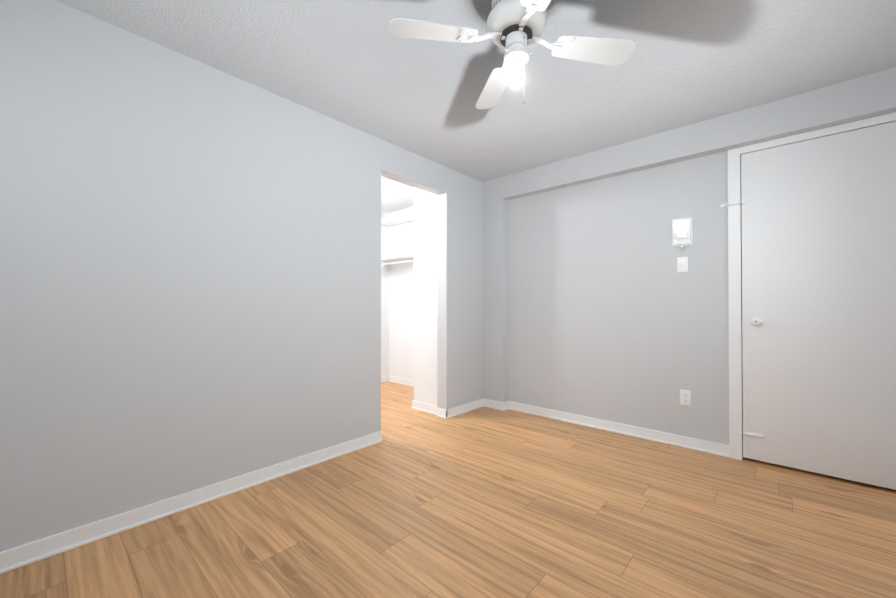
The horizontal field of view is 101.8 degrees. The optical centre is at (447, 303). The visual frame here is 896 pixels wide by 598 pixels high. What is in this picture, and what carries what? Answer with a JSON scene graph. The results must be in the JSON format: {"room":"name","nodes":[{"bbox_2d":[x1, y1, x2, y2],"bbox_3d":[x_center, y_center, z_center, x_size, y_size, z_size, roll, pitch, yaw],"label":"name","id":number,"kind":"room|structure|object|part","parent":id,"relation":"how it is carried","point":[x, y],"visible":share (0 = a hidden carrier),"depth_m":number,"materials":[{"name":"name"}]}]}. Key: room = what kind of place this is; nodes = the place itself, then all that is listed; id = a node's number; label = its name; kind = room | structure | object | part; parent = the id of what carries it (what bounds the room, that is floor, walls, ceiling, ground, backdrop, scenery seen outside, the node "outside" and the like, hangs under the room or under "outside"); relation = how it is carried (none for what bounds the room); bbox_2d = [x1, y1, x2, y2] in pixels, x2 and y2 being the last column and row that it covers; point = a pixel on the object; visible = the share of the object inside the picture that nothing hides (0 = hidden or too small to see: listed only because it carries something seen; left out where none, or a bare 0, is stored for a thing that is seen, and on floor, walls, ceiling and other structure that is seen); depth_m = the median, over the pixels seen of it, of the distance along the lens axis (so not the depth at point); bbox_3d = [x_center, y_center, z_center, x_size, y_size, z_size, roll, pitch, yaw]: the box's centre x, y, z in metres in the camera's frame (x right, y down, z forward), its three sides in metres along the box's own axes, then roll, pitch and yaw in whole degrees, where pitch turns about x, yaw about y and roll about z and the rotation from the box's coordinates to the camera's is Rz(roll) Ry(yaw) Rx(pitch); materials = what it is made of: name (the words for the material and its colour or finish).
{"room":"empty bedroom","nodes":[
{"label":"empty bedroom","id":0,"kind":"room"},
{"bbox_2d":[0,0,446,551],"bbox_3d":[-1.151,-0.113,2.292,0.120,2.400,3.290,0,-1,42],"label":"wall","id":1,"kind":"structure","parent":0,"point":[190,274],"depth_m":1.86,"materials":[{"name":"paint"}]},
{"bbox_2d":[0,431,382,573],"bbox_3d":[-1.317,1.044,1.989,0.023,0.082,2.390,0,-1,42],"label":"baseboard","id":2,"kind":"structure","parent":1,"relation":"attached to","point":[34,551],"depth_m":1.84,"materials":[{"name":"white wood"}]},
{"bbox_2d":[411,400,446,418],"bbox_3d":[-0.194,1.057,3.638,0.516,0.082,0.053,0,-1,42],"label":"baseboard","id":3,"kind":"structure","parent":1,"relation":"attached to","point":[424,407],"depth_m":3.65,"materials":[{"name":"white wood"}]},
{"bbox_2d":[446,398,482,418],"bbox_3d":[0.183,1.058,3.677,0.023,0.082,0.593,0,-1,42],"label":"baseboard","id":4,"kind":"structure","parent":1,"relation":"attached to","point":[462,409],"depth_m":3.65,"materials":[{"name":"white wood"}]},
{"bbox_2d":[381,211,388,376],"bbox_3d":[-1.768,-0.097,4.232,0.120,2.400,2.670,0,-1,42],"label":"wall","id":5,"kind":"structure","parent":0,"point":[384,308],"depth_m":5.13,"materials":[{"name":"white paint"}]},
{"bbox_2d":[381,376,388,382],"bbox_3d":[-1.675,1.062,4.221,0.023,0.082,2.550,0,-1,42],"label":"baseboard","id":6,"kind":"structure","parent":5,"relation":"attached to","point":[384,379],"depth_m":5.10,"materials":[{"name":"white wood"}]},
{"bbox_2d":[389,207,413,379],"bbox_3d":[-0.370,-0.092,4.856,1.380,2.400,0.120,0,-1,42],"label":"wall","id":7,"kind":"structure","parent":0,"point":[401,321],"depth_m":5.01,"materials":[{"name":"white paint"}]},
{"bbox_2d":[381,211,413,268],"bbox_3d":[-0.465,-0.800,4.665,1.260,0.624,0.300,0,-1,42],"label":"closet shelf","id":8,"kind":"object","parent":7,"relation":"attached to","point":[398,222],"visible":0.31,"depth_m":4.87,"materials":[{"name":"white wood"}]},
{"bbox_2d":[389,376,413,386],"bbox_3d":[-0.373,1.066,4.754,1.260,0.082,0.023,0,-1,42],"label":"baseboard","id":9,"kind":"structure","parent":7,"relation":"attached to","point":[402,381],"depth_m":4.98,"materials":[{"name":"white wood"}]},
{"bbox_2d":[0,382,895,597],"bbox_3d":[-0.004,1.139,2.520,5.220,0.100,5.370,0,-1,42],"label":"floor","id":10,"kind":"structure","parent":0,"point":[483,502],"depth_m":1.74,"materials":[{"name":"brown wood"}]},
{"bbox_2d":[414,168,482,409],"bbox_3d":[0.086,-0.099,3.962,0.490,2.400,0.850,0,-1,42],"label":"wall pier","id":11,"kind":"object","parent":10,"relation":"on","point":[448,299],"visible":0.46,"depth_m":3.67,"materials":[{"name":"paint"}]},
{"bbox_2d":[483,199,507,401],"bbox_3d":[0.499,0.012,3.861,0.261,2.177,0.090,0,-1,42],"label":"pillar","id":12,"kind":"structure","parent":10,"relation":"on","point":[495,300],"depth_m":3.81,"materials":[{"name":"paint"}]},
{"bbox_2d":[483,398,503,410],"bbox_3d":[0.467,1.059,3.807,0.274,0.082,0.023,0,-1,42],"label":"baseboard","id":13,"kind":"structure","parent":12,"relation":"attached to","point":[493,404],"depth_m":3.79,"materials":[{"name":"white wood"}]},
{"bbox_2d":[504,401,508,410],"bbox_3d":[0.605,1.058,3.759,0.023,0.082,0.090,0,-1,42],"label":"baseboard","id":14,"kind":"structure","parent":12,"relation":"attached to","point":[506,406],"depth_m":3.74,"materials":[{"name":"white wood"}]},
{"bbox_2d":[56,0,895,212],"bbox_3d":[-0.004,-1.359,2.540,5.220,0.104,5.370,0,-1,42],"label":"ceiling","id":15,"kind":"structure","parent":0,"point":[357,64],"depth_m":2.00,"materials":[{"name":"white paint"}]},
{"bbox_2d":[389,0,635,108],"bbox_3d":[0.290,-1.069,1.548,0.804,0.498,0.804,0,-1,37],"label":"fan","id":16,"kind":"object","parent":15,"relation":"hanging from","point":[515,28],"visible":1,"depth_m":1.53,"materials":[{"name":"white plastic"}]},
{"bbox_3d":[0.290,-0.962,1.547,0.061,0.093,0.061,0,-1,42],"label":"bulb","id":17,"kind":"part","parent":16,"relation":"part of","materials":[{"name":"white glass"}]},
{"bbox_2d":[482,67,895,202],"bbox_3d":[1.533,-1.196,2.950,3.030,0.223,0.094,0,-1,42],"label":"beam","id":18,"kind":"structure","parent":15,"relation":"attached to","point":[864,97],"depth_m":2.56,"materials":[{"name":"paint"}]},
{"bbox_2d":[508,151,728,444],"bbox_3d":[1.273,-0.104,3.315,2.146,2.400,0.120,0,-1,42],"label":"wall","id":19,"kind":"structure","parent":0,"point":[614,315],"depth_m":3.04,"materials":[{"name":"paint"}]},
{"bbox_2d":[508,401,729,457],"bbox_3d":[1.304,1.054,3.183,1.833,0.082,0.023,0,-1,42],"label":"baseboard","id":20,"kind":"structure","parent":19,"relation":"attached to","point":[719,449],"depth_m":3.01,"materials":[{"name":"white wood"}]},
{"bbox_2d":[677,257,687,271],"bbox_3d":[1.783,-0.294,2.771,0.070,0.114,0.017,0,-1,42],"label":"light switch","id":21,"kind":"object","parent":19,"relation":"attached to","point":[682,264],"visible":1,"depth_m":2.77,"materials":[{"name":"white plastic"}]},
{"bbox_2d":[672,217,692,251],"bbox_3d":[1.771,-0.519,2.760,0.128,0.252,0.052,0,-1,42],"label":"thermostat","id":22,"kind":"object","parent":19,"relation":"attached to","point":[682,232],"visible":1,"depth_m":2.75,"materials":[{"name":"white plastic"}]},
{"bbox_2d":[680,389,690,405],"bbox_3d":[1.796,0.715,2.756,0.070,0.114,0.010,0,-1,42],"label":"electrical outlet","id":23,"kind":"object","parent":19,"relation":"attached to","point":[685,397],"visible":1,"depth_m":2.75,"materials":[{"name":"white plastic"}]},
{"bbox_3d":[2.374,-1.188,2.345,0.800,0.249,0.120,0,-1,42],"label":"wall","id":24,"kind":"structure","parent":0,"visible":0},
{"bbox_2d":[721,121,895,489],"bbox_3d":[2.272,0.014,2.307,0.872,2.104,0.113,0,-1,42],"label":"door","id":25,"kind":"structure","parent":24,"relation":"in","point":[818,219],"depth_m":2.27,"materials":[{"name":"paint"}]},
{"bbox_2d":[728,112,895,459],"bbox_3d":[2.369,-0.001,2.329,0.904,2.177,0.136,0,-1,42],"label":"door frame","id":26,"kind":"structure","parent":24,"relation":"attached to","point":[735,328],"depth_m":2.55,"materials":[{"name":"white wood"}]}
]}

